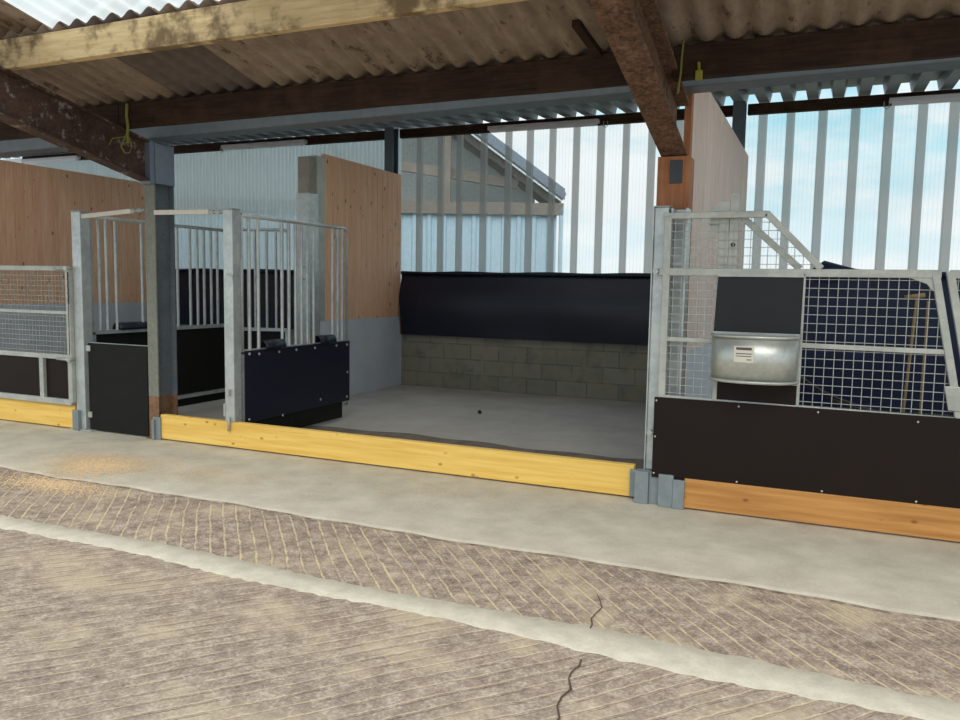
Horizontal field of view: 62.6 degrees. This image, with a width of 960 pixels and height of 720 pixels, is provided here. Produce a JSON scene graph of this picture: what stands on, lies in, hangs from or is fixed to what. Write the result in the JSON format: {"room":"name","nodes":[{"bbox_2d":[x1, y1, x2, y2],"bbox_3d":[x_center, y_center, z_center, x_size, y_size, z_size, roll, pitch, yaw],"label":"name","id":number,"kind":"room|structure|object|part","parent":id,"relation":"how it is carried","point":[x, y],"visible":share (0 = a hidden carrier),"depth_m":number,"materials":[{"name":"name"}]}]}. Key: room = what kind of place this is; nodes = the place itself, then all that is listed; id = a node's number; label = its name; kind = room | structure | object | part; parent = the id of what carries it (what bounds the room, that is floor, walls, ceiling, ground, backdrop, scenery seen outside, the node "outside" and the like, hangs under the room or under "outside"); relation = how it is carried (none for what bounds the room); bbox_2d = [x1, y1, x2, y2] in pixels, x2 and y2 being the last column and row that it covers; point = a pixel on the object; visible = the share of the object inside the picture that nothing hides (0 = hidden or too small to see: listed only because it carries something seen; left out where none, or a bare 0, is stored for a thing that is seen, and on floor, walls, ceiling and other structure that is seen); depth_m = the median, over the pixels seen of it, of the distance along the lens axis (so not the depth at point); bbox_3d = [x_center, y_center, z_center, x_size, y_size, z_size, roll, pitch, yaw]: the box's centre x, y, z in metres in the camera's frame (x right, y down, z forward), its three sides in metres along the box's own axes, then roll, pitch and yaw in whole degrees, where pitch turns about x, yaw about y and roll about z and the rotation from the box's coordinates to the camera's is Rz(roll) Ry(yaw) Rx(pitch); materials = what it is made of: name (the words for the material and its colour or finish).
{"room":"livestock barn","nodes":[
{"label":"livestock barn","id":0,"kind":"room"},
{"bbox_2d":[0,0,43,36],"bbox_3d":[-6.033,-2.739,6.436,5.473,0.346,1.332,3,6,24],"label":"ceiling","id":1,"kind":"structure","parent":0,"point":[12,18],"depth_m":5.87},
{"bbox_2d":[0,160,146,369],"bbox_3d":[-6.594,-1.292,11.985,0.160,3.210,4.670,3,6,24],"label":"wall","id":2,"kind":"structure","parent":0,"point":[36,202],"depth_m":12.04,"materials":[{"name":"brown wood"}]},
{"bbox_2d":[2,131,401,269],"bbox_3d":[-5.496,-2.324,14.137,9.338,2.900,0.017,3,6,24],"label":"wall","id":3,"kind":"structure","parent":0,"point":[261,181],"depth_m":13.45,"materials":[{"name":"grey metal"}]},
{"bbox_2d":[319,154,401,394],"bbox_3d":[-1.692,-1.135,11.214,0.125,3.210,2.150,3,6,24],"label":"wall","id":4,"kind":"structure","parent":0,"point":[365,200],"depth_m":11.28,"materials":[{"name":"brown wood"}]},
{"bbox_2d":[311,155,324,320],"bbox_3d":[-2.091,-1.553,10.189,0.088,2.100,0.185,3,6,24],"label":"channel","id":5,"kind":"object","parent":4,"relation":"on","point":[320,160],"visible":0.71,"depth_m":10.19,"materials":[{"name":"grey metal"}]},
{"bbox_2d":[0,385,959,719],"bbox_3d":[-3.161,1.217,4.120,26.000,0.200,17.300,3,6,24],"label":"floor","id":6,"kind":"structure","parent":0,"point":[88,631],"depth_m":4.12,"materials":[{"name":"concrete"}]},
{"bbox_2d":[0,398,76,427],"bbox_3d":[-5.414,0.511,8.729,2.715,0.243,0.060,3,6,24],"label":"board","id":7,"kind":"object","parent":6,"relation":"on","point":[10,409],"visible":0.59,"depth_m":8.38,"materials":[{"name":"yellow wood"}]},
{"bbox_2d":[70,210,98,431],"bbox_3d":[-4.060,-0.390,8.062,0.310,2.233,0.223,3,6,24],"label":"gate post","id":8,"kind":"object","parent":6,"relation":"on","point":[81,255],"depth_m":8.03,"materials":[{"name":"metal"}]},
{"bbox_2d":[0,265,75,404],"bbox_3d":[-5.394,-0.312,8.576,2.748,1.425,0.086,3,6,24],"label":"gate","id":9,"kind":"object","parent":8,"relation":"attached to","point":[47,377],"visible":1,"depth_m":8.25,"materials":[{"name":"metal"}]},
{"bbox_3d":[-5.592,0.119,8.740,2.180,0.420,0.014,3,6,24],"label":"panel","id":10,"kind":"part","parent":9,"relation":"part of","materials":[{"name":"black plastic"}]},
{"bbox_3d":[-4.370,0.190,8.206,0.360,0.420,0.014,3,6,24],"label":"panel","id":11,"kind":"part","parent":9,"relation":"part of","materials":[{"name":"black plastic"}]},
{"bbox_3d":[-4.155,-0.468,7.984,0.026,0.840,0.012,3,6,24],"label":"chain","id":12,"kind":"part","parent":9,"relation":"part of","materials":[{"name":"grey metal"}]},
{"bbox_3d":[-4.157,0.617,8.138,0.100,0.210,0.018,3,6,24],"label":"plate","id":13,"kind":"part","parent":8,"relation":"part of","materials":[{"name":"metal"}]},
{"bbox_3d":[-4.160,0.616,8.147,0.071,0.210,0.147,-3,6,-34],"label":"sill bracket","id":14,"kind":"part","parent":8,"relation":"part of","materials":[{"name":"grey metal"}]},
{"bbox_3d":[-4.069,0.713,8.190,0.310,0.012,0.170,3,6,24],"label":"plate","id":15,"kind":"part","parent":8,"relation":"part of","materials":[{"name":"grey metal"}]},
{"bbox_2d":[86,342,149,435],"bbox_3d":[-3.632,0.285,7.942,0.818,0.895,0.064,3,6,24],"label":"door","id":16,"kind":"structure","parent":8,"relation":"attached to","point":[118,373],"depth_m":7.92,"materials":[{"name":"black rubber"}]},
{"bbox_3d":[-3.621,0.277,7.956,0.810,0.880,0.027,3,6,24],"label":"rail","id":17,"kind":"part","parent":16,"relation":"part of","materials":[{"name":"metal"}]},
{"bbox_2d":[90,217,224,406],"bbox_3d":[-3.620,-0.496,9.105,0.122,2.144,2.090,3,6,24],"label":"gate","id":18,"kind":"object","parent":8,"relation":"attached to","point":[200,348],"visible":0.52,"depth_m":9.45,"materials":[{"name":"metal"}]},
{"bbox_3d":[-3.642,0.097,9.171,0.012,0.950,2.060,3,6,24],"label":"rubber panel","id":19,"kind":"part","parent":18,"relation":"part of","materials":[{"name":"black rubber"}]},
{"bbox_2d":[140,141,177,438],"bbox_3d":[-3.131,-0.659,7.741,0.160,2.860,0.318,3,6,24],"label":"steel column","id":20,"kind":"structure","parent":6,"relation":"on","point":[159,158],"depth_m":7.72,"materials":[{"name":"grey metal"}]},
{"bbox_2d":[0,66,149,180],"bbox_3d":[-3.715,-2.067,6.221,0.145,0.954,2.700,3,6,24],"label":"rafter","id":21,"kind":"object","parent":20,"relation":"on","point":[27,106],"visible":1,"depth_m":6.70,"materials":[{"name":"brown paint"}]},
{"bbox_2d":[0,104,118,140],"bbox_3d":[-5.504,-2.348,8.194,4.875,0.224,0.082,3,6,24],"label":"beam","id":22,"kind":"structure","parent":21,"relation":"attached to","point":[110,112],"depth_m":7.66,"materials":[{"name":"brown wood"}]},
{"bbox_2d":[109,103,131,153],"bbox_3d":[-3.222,-2.082,7.073,0.035,0.446,0.240,5,6,33],"label":"twine","id":23,"kind":"object","parent":21,"relation":"hanging from","point":[126,136],"visible":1,"depth_m":7.12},
{"bbox_2d":[119,52,627,128],"bbox_3d":[-1.047,-2.091,6.246,4.855,0.218,0.083,3,6,24],"label":"beam","id":24,"kind":"structure","parent":21,"relation":"attached to","point":[584,72],"depth_m":6.06,"materials":[{"name":"brown wood"}]},
{"bbox_2d":[81,208,144,218],"bbox_3d":[-3.609,-1.440,7.763,0.842,0.089,0.048,3,6,24],"label":"brace","id":25,"kind":"object","parent":20,"relation":"attached to","point":[124,211],"visible":1,"depth_m":7.75,"materials":[{"name":"metal"}]},
{"bbox_3d":[-3.163,-1.873,7.510,0.135,0.400,0.062,3,6,24],"label":"plate","id":26,"kind":"part","parent":20,"relation":"part of","materials":[{"name":"grey metal"}]},
{"bbox_2d":[151,417,161,439],"bbox_3d":[-3.154,0.667,7.712,0.096,0.225,0.049,1,5,4],"label":"bracket","id":27,"kind":"object","parent":20,"relation":"attached to","point":[156,421],"visible":1,"depth_m":7.70,"materials":[{"name":"metal"}]},
{"bbox_2d":[154,209,222,214],"bbox_3d":[-2.720,-1.382,7.375,0.840,0.053,0.048,3,6,24],"label":"brace","id":28,"kind":"object","parent":20,"relation":"attached to","point":[191,211],"visible":1,"depth_m":7.36,"materials":[{"name":"metal"}]},
{"bbox_2d":[0,57,959,156],"bbox_3d":[-0.871,-2.127,6.664,14.600,0.382,0.345,3,6,24],"label":"roof beam","id":29,"kind":"structure","parent":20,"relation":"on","point":[160,134],"depth_m":6.27,"materials":[{"name":"grey metal"}]},
{"bbox_2d":[0,442,610,522],"bbox_3d":[-1.696,0.967,6.059,5.938,0.020,1.768,3,6,18],"label":"sawdust","id":30,"kind":"object","parent":6,"relation":"on","point":[108,464],"visible":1,"depth_m":6.35},
{"bbox_2d":[296,156,318,343],"bbox_3d":[-2.197,-0.989,10.046,0.200,3.120,0.220,3,6,24],"label":"post","id":31,"kind":"object","parent":6,"relation":"on","point":[307,198],"visible":0.46,"depth_m":9.93,"materials":[{"name":"metal"}]},
{"bbox_2d":[243,228,287,348],"bbox_3d":[-2.783,-0.586,10.087,0.740,2.169,0.066,1,5,3],"label":"gate","id":32,"kind":"object","parent":31,"relation":"attached to","point":[266,333],"visible":0.32,"depth_m":10.05,"materials":[{"name":"metal"}]},
{"bbox_3d":[-2.788,0.044,10.162,0.710,0.900,0.012,1,5,3],"label":"rubber panel","id":33,"kind":"part","parent":32,"relation":"part of","materials":[{"name":"black rubber"}]},
{"bbox_2d":[384,127,398,173],"bbox_3d":[-1.370,-1.560,12.111,0.170,3.900,0.172,3,6,24],"label":"stanchion","id":34,"kind":"object","parent":6,"relation":"on","point":[391,134],"visible":0.3,"depth_m":11.91,"materials":[{"name":"grey metal"}]},
{"bbox_2d":[22,130,384,160],"bbox_3d":[-5.117,-3.666,13.736,8.210,0.130,0.085,3,6,24],"label":"beam","id":35,"kind":"structure","parent":34,"relation":"attached to","point":[372,135],"depth_m":12.77,"materials":[{"name":"brown wood"}]},
{"bbox_2d":[22,155,80,163],"bbox_3d":[-8.157,-3.772,14.974,1.556,0.125,0.089,3,6,24],"label":"light","id":36,"kind":"object","parent":35,"relation":"attached to","point":[75,157],"visible":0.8,"depth_m":14.90,"materials":[{"name":"white plastic"}]},
{"bbox_2d":[23,158,78,163],"bbox_3d":[-8.133,-3.762,14.962,1.440,0.030,0.075,3,6,24],"label":"diffuser","id":37,"kind":"object","parent":36,"relation":"attached to","point":[34,160],"depth_m":14.96,"materials":[{"name":"white plastic"}]},
{"bbox_2d":[220,139,307,152],"bbox_3d":[-3.582,-3.505,12.975,1.756,0.125,0.089,3,6,24],"label":"light","id":38,"kind":"object","parent":35,"relation":"attached to","point":[301,142],"visible":1,"depth_m":12.91,"materials":[{"name":"white plastic"}]},
{"bbox_2d":[222,143,305,150],"bbox_3d":[-3.558,-3.496,12.962,1.640,0.030,0.075,3,6,24],"label":"diffuser","id":39,"kind":"object","parent":38,"relation":"attached to","point":[247,145],"depth_m":12.97,"materials":[{"name":"white plastic"}]},
{"bbox_2d":[400,105,732,138],"bbox_3d":[1.018,-3.308,11.054,4.860,0.130,0.085,3,6,24],"label":"beam","id":40,"kind":"structure","parent":34,"relation":"attached to","point":[634,117],"depth_m":11.24,"materials":[{"name":"brown wood"}]},
{"bbox_2d":[487,118,607,132],"bbox_3d":[0.925,-3.243,11.005,1.756,0.125,0.089,3,6,24],"label":"light","id":41,"kind":"object","parent":40,"relation":"attached to","point":[585,122],"visible":1,"depth_m":10.97,"materials":[{"name":"white plastic"}]},
{"bbox_2d":[489,123,597,132],"bbox_3d":[0.867,-3.238,11.029,1.570,0.030,0.075,3,6,24],"label":"diffuser","id":42,"kind":"object","parent":41,"relation":"attached to","point":[536,126],"depth_m":11.03,"materials":[{"name":"white plastic"}]},
{"bbox_2d":[161,414,635,495],"bbox_3d":[-0.976,0.771,6.809,4.650,0.238,0.065,3,6,24],"label":"board","id":43,"kind":"object","parent":6,"relation":"on","point":[593,475],"visible":0.86,"depth_m":6.59,"materials":[{"name":"yellow wood"}]},
{"bbox_2d":[222,208,241,430],"bbox_3d":[-2.297,-0.363,7.293,0.136,2.043,0.151,3,6,24],"label":"gate post","id":44,"kind":"object","parent":43,"relation":"attached to","point":[232,407],"visible":1,"depth_m":7.26,"materials":[{"name":"metal"}]},
{"bbox_2d":[240,213,349,427],"bbox_3d":[-1.858,-0.358,8.179,0.122,2.144,1.800,3,6,24],"label":"gate","id":45,"kind":"object","parent":44,"relation":"attached to","point":[300,385],"visible":0.98,"depth_m":8.12,"materials":[{"name":"metal"}]},
{"bbox_3d":[-1.852,0.189,8.229,0.012,0.685,1.770,3,6,24],"label":"rubber panel","id":46,"kind":"part","parent":45,"relation":"part of","materials":[{"name":"black rubber"}]},
{"bbox_2d":[302,426,645,468],"bbox_3d":[-0.617,0.845,7.454,4.750,0.001,1.389,3,6,24],"label":"curb","id":47,"kind":"object","parent":6,"relation":"on","point":[639,463],"depth_m":7.80,"materials":[{"name":"concrete"}]},
{"bbox_2d":[0,515,959,719],"bbox_3d":[-2.798,1.064,4.931,22.000,0.009,0.372,3,6,24],"label":"curb","id":48,"kind":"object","parent":6,"relation":"on","point":[680,659],"depth_m":3.56,"materials":[{"name":"concrete"}]},
{"bbox_2d":[556,594,602,719],"bbox_3d":[0.355,1.270,3.256,0.196,0.001,1.650,3,6,24],"label":"crack","id":49,"kind":"object","parent":6,"relation":"on","point":[570,686],"depth_m":3.13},
{"bbox_2d":[629,468,684,509],"bbox_3d":[1.275,0.926,5.710,0.415,0.235,0.142,3,6,24],"label":"bracket","id":50,"kind":"object","parent":6,"relation":"on","point":[663,490],"visible":0.94,"depth_m":5.69,"materials":[{"name":"metal"}]},
{"bbox_3d":[1.140,0.907,5.831,0.070,0.205,0.027,3,6,24],"label":"plate","id":51,"kind":"part","parent":50,"relation":"part of","materials":[{"name":"metal"}]},
{"bbox_2d":[649,155,694,469],"bbox_3d":[1.414,-0.229,5.893,0.230,2.505,0.212,3,6,24],"label":"timber post","id":52,"kind":"object","parent":6,"relation":"on","point":[675,174],"visible":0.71,"depth_m":5.71,"materials":[{"name":"wood"}]},
{"bbox_2d":[589,0,689,156],"bbox_3d":[0.830,-1.892,4.348,0.190,1.069,2.920,3,6,24],"label":"rafter","id":53,"kind":"object","parent":52,"relation":"on","point":[635,32],"visible":1,"depth_m":4.71,"materials":[{"name":"brown wood"}]},
{"bbox_2d":[0,0,526,70],"bbox_3d":[-2.051,-2.277,5.445,13.400,0.223,0.082,3,6,24],"label":"beam","id":54,"kind":"structure","parent":53,"relation":"attached to","point":[247,19],"depth_m":5.32,"materials":[{"name":"beige wood"}]},
{"bbox_2d":[677,40,684,93],"bbox_3d":[1.314,-1.910,5.167,0.041,0.336,0.043,3,6,24],"label":"twine","id":55,"kind":"object","parent":53,"relation":"hanging from","point":[683,42],"visible":1,"depth_m":5.15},
{"bbox_2d":[673,16,959,81],"bbox_3d":[3.454,-1.828,4.279,4.745,0.219,0.082,3,6,24],"label":"beam","id":56,"kind":"structure","parent":53,"relation":"attached to","point":[930,39],"depth_m":4.83,"materials":[{"name":"brown wood"}]},
{"bbox_2d":[695,62,702,80],"bbox_3d":[1.418,-1.871,5.116,0.045,0.121,0.028,3,6,24],"label":"tag","id":57,"kind":"object","parent":56,"relation":"attached to","point":[698,73],"visible":1,"depth_m":5.11,"materials":[{"name":"yellow plastic"}]},
{"bbox_2d":[644,206,672,468],"bbox_3d":[1.300,-0.151,5.748,0.116,1.903,0.161,3,6,24],"label":"gate post","id":58,"kind":"object","parent":52,"relation":"attached to","point":[658,221],"visible":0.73,"depth_m":5.68,"materials":[{"name":"metal"}]},
{"bbox_2d":[646,211,959,508],"bbox_3d":[2.720,-0.013,5.002,3.275,1.878,0.112,3,6,24],"label":"gate","id":59,"kind":"object","parent":58,"relation":"attached to","point":[744,434],"visible":0.98,"depth_m":5.26,"materials":[{"name":"metal"}]},
{"bbox_2d":[710,193,739,296],"bbox_3d":[1.670,-0.637,5.443,0.185,1.010,0.033,3,6,24],"label":"slam latch","id":60,"kind":"object","parent":59,"relation":"attached to","point":[735,197],"visible":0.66,"depth_m":5.40,"materials":[{"name":"silver metal"}]},
{"bbox_3d":[1.680,-0.946,5.424,0.185,0.130,0.010,3,6,24],"label":"cross plate","id":61,"kind":"part","parent":60,"relation":"part of","materials":[{"name":"silver metal"}]},
{"bbox_2d":[709,331,800,385],"bbox_3d":[1.798,-0.005,5.209,0.575,0.340,0.240,3,6,24],"label":"feed manger","id":62,"kind":"object","parent":59,"relation":"attached to","point":[771,359],"visible":1,"depth_m":5.12,"materials":[{"name":"metal"}]},
{"bbox_3d":[2.717,0.636,5.020,3.225,0.580,0.016,3,6,24],"label":"panel","id":63,"kind":"part","parent":59,"relation":"part of","materials":[{"name":"black plastic"}]},
{"bbox_3d":[2.151,-0.055,5.264,1.930,1.862,0.086,3,6,24],"label":"frame","id":64,"kind":"part","parent":59,"relation":"part of","materials":[{"name":"grey metal"}]},
{"bbox_3d":[2.935,0.240,4.892,0.114,0.150,0.013,3,6,24],"label":"latch plate","id":65,"kind":"part","parent":59,"relation":"part of","materials":[{"name":"grey metal"}]},
{"bbox_3d":[1.411,-1.355,5.687,0.090,0.165,0.012,3,6,24],"label":"steel plate","id":66,"kind":"part","parent":52,"relation":"part of","materials":[{"name":"grey metal"}]},
{"bbox_2d":[666,208,690,395],"bbox_3d":[1.416,-0.019,5.719,0.115,2.120,0.140,3,6,24],"label":"channel","id":67,"kind":"object","parent":6,"relation":"on","point":[677,293],"visible":0.55,"depth_m":5.70,"materials":[{"name":"grey metal"}]},
{"bbox_2d":[732,101,746,148],"bbox_3d":[3.232,-1.292,10.100,0.170,3.900,0.172,3,6,24],"label":"stanchion","id":68,"kind":"object","parent":6,"relation":"on","point":[739,107],"visible":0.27,"depth_m":9.87,"materials":[{"name":"grey metal"}]},
{"bbox_2d":[748,89,959,115],"bbox_3d":[6.184,-3.007,8.797,6.090,0.130,0.085,3,6,24],"label":"beam","id":69,"kind":"structure","parent":68,"relation":"attached to","point":[868,101],"depth_m":9.59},
{"bbox_2d":[883,93,959,109],"bbox_3d":[5.568,-2.972,8.976,1.756,0.125,0.089,3,6,24],"label":"light","id":70,"kind":"object","parent":69,"relation":"attached to","point":[952,97],"visible":1,"depth_m":9.12,"materials":[{"name":"white plastic"}]},
{"bbox_2d":[891,98,959,105],"bbox_3d":[5.593,-2.963,8.963,1.640,0.030,0.075,3,6,24],"label":"diffuser","id":71,"kind":"object","parent":70,"relation":"attached to","point":[898,101],"depth_m":9.15,"materials":[{"name":"white plastic"}]},
{"bbox_2d":[684,478,959,541],"bbox_3d":[3.003,1.029,4.933,3.390,0.210,0.050,3,6,24],"label":"board","id":72,"kind":"object","parent":6,"relation":"on","point":[901,518],"visible":1,"depth_m":5.22,"materials":[{"name":"orange wood"}]},
{"bbox_2d":[946,270,959,356],"bbox_3d":[3.542,0.204,4.651,1.476,1.448,0.047,3,6,24],"label":"gate","id":73,"kind":"object","parent":72,"relation":"on","point":[952,275],"visible":1,"depth_m":4.85,"materials":[{"name":"metal"}]},
{"bbox_2d":[800,376,877,410],"bbox_3d":[2.757,0.560,5.475,1.503,1.020,0.129,3,6,21],"label":"hose","id":74,"kind":"object","parent":6,"relation":"on","point":[834,398],"visible":0.27,"depth_m":5.58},
{"bbox_2d":[901,293,925,412],"bbox_3d":[3.096,0.292,5.739,0.157,1.556,0.071,3,6,24],"label":"handle","id":75,"kind":"object","parent":6,"relation":"on","point":[922,295],"visible":0.65,"depth_m":5.70,"materials":[{"name":"brown wood"}]},
{"bbox_2d":[919,301,929,414],"bbox_3d":[3.083,0.338,5.537,0.060,1.501,0.085,3,6,24],"label":"handle","id":76,"kind":"object","parent":6,"relation":"on","point":[928,304],"visible":0.32,"depth_m":5.51,"materials":[{"name":"brown wood"}]},
{"bbox_2d":[0,0,959,107],"bbox_3d":[-1.164,-2.294,5.721,15.004,0.340,1.302,3,6,24],"label":"ceiling","id":77,"kind":"structure","parent":0,"point":[529,30],"depth_m":5.56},
{"bbox_2d":[572,19,601,56],"bbox_3d":[0.707,-2.115,5.200,0.060,0.133,0.397,4,6,29],"label":"timber offcut","id":78,"kind":"object","parent":77,"relation":"attached to","point":[578,26],"visible":1,"depth_m":5.17,"materials":[{"name":"brown wood"}]},
{"bbox_2d":[0,69,959,158],"bbox_3d":[-0.932,-3.226,9.448,21.345,0.370,4.810,3,6,24],"label":"ceiling","id":79,"kind":"structure","parent":0,"point":[946,79],"depth_m":10.40,"materials":[{"name":"plastic"}]},
{"bbox_2d":[176,324,953,416],"bbox_3d":[-0.225,-0.175,11.904,21.000,1.220,0.140,3,6,24],"label":"wall","id":80,"kind":"structure","parent":0,"point":[617,372],"depth_m":11.44,"materials":[{"name":"concrete"}]},
{"bbox_2d":[175,268,293,328],"bbox_3d":[-3.517,-1.021,13.135,4.516,0.981,0.135,3,6,24],"label":"rubber kickboard","id":81,"kind":"object","parent":80,"relation":"attached to","point":[183,273],"visible":0.3,"depth_m":13.46,"materials":[{"name":"black rubber"}]},
{"bbox_2d":[399,271,650,345],"bbox_3d":[0.966,-0.755,11.176,4.786,0.972,0.134,3,6,24],"label":"wall panel","id":82,"kind":"object","parent":80,"relation":"attached to","point":[605,308],"visible":0.8,"depth_m":11.27,"materials":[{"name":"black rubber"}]},
{"bbox_2d":[799,261,959,414],"bbox_3d":[5.442,-0.255,9.230,4.516,1.793,0.248,3,6,24],"label":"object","id":83,"kind":"object","parent":80,"relation":"attached to","point":[863,288],"visible":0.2,"depth_m":9.53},
{"bbox_2d":[416,102,959,272],"bbox_3d":[4.096,-1.756,9.902,11.660,2.890,0.040,3,6,24],"label":"wall","id":84,"kind":"structure","parent":0,"point":[680,123],"depth_m":10.62,"materials":[{"name":"grey metal"}]},
{"bbox_2d":[685,92,748,397],"bbox_3d":[2.424,-0.770,8.077,0.105,3.210,4.610,3,6,24],"label":"wall","id":85,"kind":"structure","parent":0,"point":[721,161],"depth_m":6.96,"materials":[{"name":"beige wood"}]},
{"bbox_2d":[683,94,693,156],"bbox_3d":[1.543,-1.113,5.945,0.050,2.140,0.095,3,6,24],"label":"batten","id":86,"kind":"object","parent":85,"relation":"attached to","point":[688,118],"visible":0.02,"depth_m":5.85,"materials":[{"name":"brown wood"}]},
{"label":"outside","id":87,"kind":"structure","parent":0,"visible":0},
{"bbox_3d":[28.235,-3.853,67.782,180.000,0.300,124.500,3,6,24],"label":"ground","id":88,"kind":"structure","parent":87,"visible":0},
{"bbox_2d":[66,0,565,277],"bbox_3d":[-5.063,-4.895,19.259,14.050,9.680,3.940,1,5,2],"label":"barn","id":89,"kind":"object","parent":88,"relation":"on","point":[494,220],"visible":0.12,"depth_m":17.50,"materials":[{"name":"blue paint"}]},
{"bbox_3d":[1.662,-2.291,3.073,7.715,0.346,1.332,3,6,24],"label":"ceiling","id":90,"kind":"structure","parent":0,"visible":0},
{"bbox_2d":[4,0,219,27],"bbox_3d":[-2.698,-2.547,4.979,1.840,0.339,1.330,3,6,24],"label":"window","id":91,"kind":"structure","parent":90,"relation":"attached to","point":[48,12],"depth_m":5.60,"materials":[{"name":"plastic"}]}
]}

